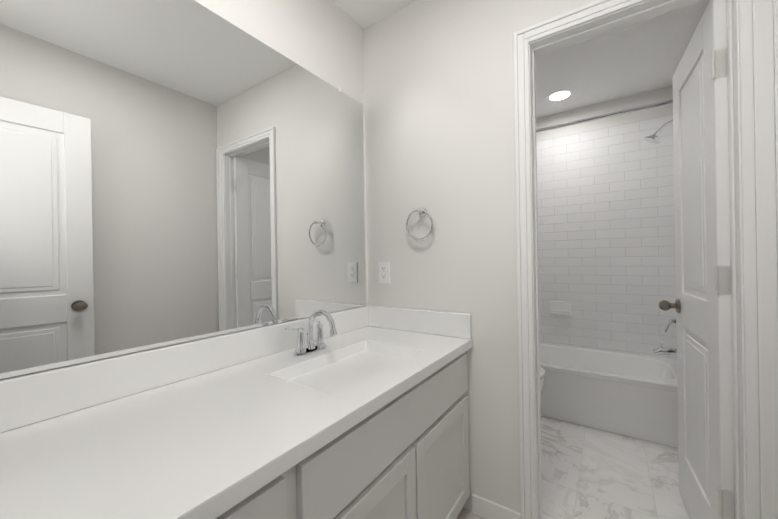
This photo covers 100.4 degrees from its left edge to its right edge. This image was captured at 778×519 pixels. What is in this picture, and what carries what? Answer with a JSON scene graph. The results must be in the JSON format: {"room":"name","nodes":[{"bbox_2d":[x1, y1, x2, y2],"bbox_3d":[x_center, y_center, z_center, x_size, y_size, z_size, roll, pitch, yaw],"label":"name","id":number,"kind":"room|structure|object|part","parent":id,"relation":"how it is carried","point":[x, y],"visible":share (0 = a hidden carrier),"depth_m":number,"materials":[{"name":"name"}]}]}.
{"room":"bathroom","nodes":[
{"label":"bathroom","id":0,"kind":"room"},
{"bbox_2d":[0,0,367,379],"bbox_3d":[-0.143,-0.064,1.887,0.120,2.440,3.792,-1,0,34],"label":"wall","id":1,"kind":"structure","parent":0,"point":[322,39],"depth_m":1.49,"materials":[{"name":"white paint"}]},
{"bbox_2d":[0,0,365,378],"bbox_3d":[-0.568,-0.300,1.149,0.008,1.118,1.536,-1,0,34],"label":"mirror","id":2,"kind":"object","parent":1,"relation":"attached to","point":[172,172],"visible":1,"depth_m":0.97,"materials":[{"name":"clear glass"}]},
{"bbox_2d":[363,0,596,512],"bbox_3d":[0.551,-0.075,1.413,1.560,2.440,0.105,-1,0,34],"label":"wall","id":3,"kind":"structure","parent":0,"point":[439,111],"depth_m":1.50,"materials":[{"name":"white paint"}]},
{"bbox_2d":[378,262,389,282],"bbox_3d":[-0.027,0.070,1.738,0.070,0.115,0.008,-1,0,34],"label":"electrical outlet","id":4,"kind":"object","parent":3,"relation":"attached to","point":[384,272],"visible":1,"depth_m":1.73,"materials":[{"name":"white plastic"}]},
{"bbox_2d":[406,208,433,240],"bbox_3d":[0.153,-0.174,1.581,0.150,0.164,0.060,-1,0,34],"label":"towel ring","id":5,"kind":"object","parent":3,"relation":"attached to","point":[422,212],"visible":1,"depth_m":1.58,"materials":[{"name":"silver metal"}]},
{"bbox_2d":[472,494,520,517],"bbox_3d":[0.300,1.107,1.666,0.770,0.085,0.013,-1,0,34],"label":"baseboard","id":6,"kind":"structure","parent":3,"relation":"attached to","point":[474,496],"depth_m":1.40,"materials":[{"name":"white paint"}]},
{"bbox_2d":[513,0,777,518],"bbox_3d":[0.879,0.097,1.192,0.746,2.086,0.141,-1,0,34],"label":"door frame","id":7,"kind":"structure","parent":3,"relation":"attached to","point":[752,56],"depth_m":1.00,"materials":[{"name":"white paint"}]},
{"bbox_2d":[659,0,733,518],"bbox_3d":[1.251,0.119,1.308,0.185,2.006,0.596,-1,0,31],"label":"door","id":8,"kind":"structure","parent":3,"relation":"in","point":[701,305],"depth_m":1.20,"materials":[{"name":"white paint"}]},
{"bbox_3d":[1.381,0.217,1.521,0.185,0.064,0.098,-1,0,31],"label":"knob","id":9,"kind":"part","parent":8,"relation":"part of","materials":[{"name":"brown metal"}]},
{"bbox_2d":[332,0,709,117],"bbox_3d":[0.533,-1.325,1.416,1.800,0.060,3.792,-1,0,34],"label":"ceiling","id":10,"kind":"structure","parent":0,"point":[644,56],"depth_m":2.11,"materials":[{"name":"white paint"}]},
{"bbox_2d":[546,89,573,101],"bbox_3d":[1.357,-1.303,2.578,0.200,0.008,0.200,-1,0,34],"label":"recessed light","id":11,"kind":"object","parent":10,"relation":"in","point":[559,95],"visible":1,"depth_m":2.57,"materials":[{"name":"white paint"}]},
{"bbox_2d":[456,416,689,518],"bbox_3d":[0.572,1.175,1.415,1.800,0.060,3.792,-1,0,34],"label":"floor","id":12,"kind":"structure","parent":0,"point":[590,473],"depth_m":1.70,"materials":[{"name":"tile"}]},
{"bbox_2d":[0,305,471,518],"bbox_3d":[-0.308,0.678,0.979,0.599,0.962,1.582,-1,0,34],"label":"bathroom vanity","id":13,"kind":"object","parent":12,"relation":"on","point":[358,413],"visible":1,"depth_m":0.81,"materials":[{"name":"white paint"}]},
{"bbox_2d":[285,310,336,355],"bbox_3d":[-0.237,0.349,1.251,0.280,0.306,0.184,-1,0,34],"label":"faucet","id":14,"kind":"object","parent":13,"relation":"on","point":[319,348],"depth_m":1.28,"materials":[{"name":"silver metal"}]},
{"bbox_2d":[540,367,545,395],"bbox_3d":[0.578,0.725,2.100,0.793,0.840,0.486,-1,0,34],"label":"toilet","id":15,"kind":"object","parent":12,"relation":"on","point":[542,374],"visible":0.06,"depth_m":1.86,"materials":[{"name":"white ceramic"}]},
{"bbox_2d":[540,342,677,447],"bbox_3d":[1.364,0.948,2.588,1.532,0.370,0.691,-1,0,34],"label":"bathtub","id":16,"kind":"object","parent":12,"relation":"on","point":[629,394],"visible":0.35,"depth_m":2.19,"materials":[{"name":"white ceramic"}]},
{"bbox_2d":[536,86,672,141],"bbox_3d":[1.583,-0.090,2.935,1.560,2.440,0.120,-1,0,34],"label":"wall","id":17,"kind":"structure","parent":0,"point":[643,99],"depth_m":2.69,"materials":[{"name":"ceramic tile"},{"name":"grout"}]},
{"bbox_2d":[536,99,672,132],"bbox_3d":[1.157,-0.944,2.328,1.560,0.056,0.056,-1,0,34],"label":"shower rod","id":18,"kind":"object","parent":17,"relation":"attached to","point":[644,107],"visible":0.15,"depth_m":2.13,"materials":[{"name":"silver metal"}]},
{"bbox_2d":[536,114,676,358],"bbox_3d":[1.545,-0.157,2.881,1.560,1.865,0.012,-1,0,34],"label":"wall tile","id":19,"kind":"structure","parent":17,"relation":"attached to","point":[606,233],"depth_m":2.68,"materials":[{"name":"white tile"}]},
{"bbox_2d":[550,301,571,314],"bbox_3d":[1.516,0.431,2.869,0.170,0.120,0.050,-1,0,34],"label":"soap dish","id":20,"kind":"object","parent":19,"relation":"attached to","point":[560,307],"visible":1,"depth_m":2.87,"materials":[{"name":"white ceramic"}]},
{"bbox_3d":[1.248,-0.086,0.944,0.120,2.440,3.792,-1,0,34],"label":"wall","id":21,"kind":"structure","parent":0,"visible":0},
{"bbox_3d":[1.971,-0.164,2.130,0.012,1.865,0.753,-1,0,34],"label":"wall tile","id":22,"kind":"structure","parent":21,"relation":"attached to","visible":0},
{"bbox_2d":[644,119,672,143],"bbox_3d":[1.895,-0.890,2.234,0.213,0.166,0.100,-1,0,34],"label":"shower head","id":23,"kind":"object","parent":22,"relation":"attached to","point":[653,138],"visible":0.83,"depth_m":2.24},
{"bbox_2d":[652,342,676,355],"bbox_3d":[1.928,0.622,2.227,0.188,0.099,0.066,-1,0,34],"label":"tub spout","id":24,"kind":"object","parent":22,"relation":"attached to","point":[661,350],"visible":0.75,"depth_m":2.23,"materials":[{"name":"silver metal"}]},
{"bbox_2d":[664,319,675,331],"bbox_3d":[1.953,0.424,2.208,0.121,0.170,0.170,-1,0,34],"label":"tub valve","id":25,"kind":"object","parent":22,"relation":"attached to","point":[672,321],"visible":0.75,"depth_m":2.22,"materials":[{"name":"silver metal"}]}
]}

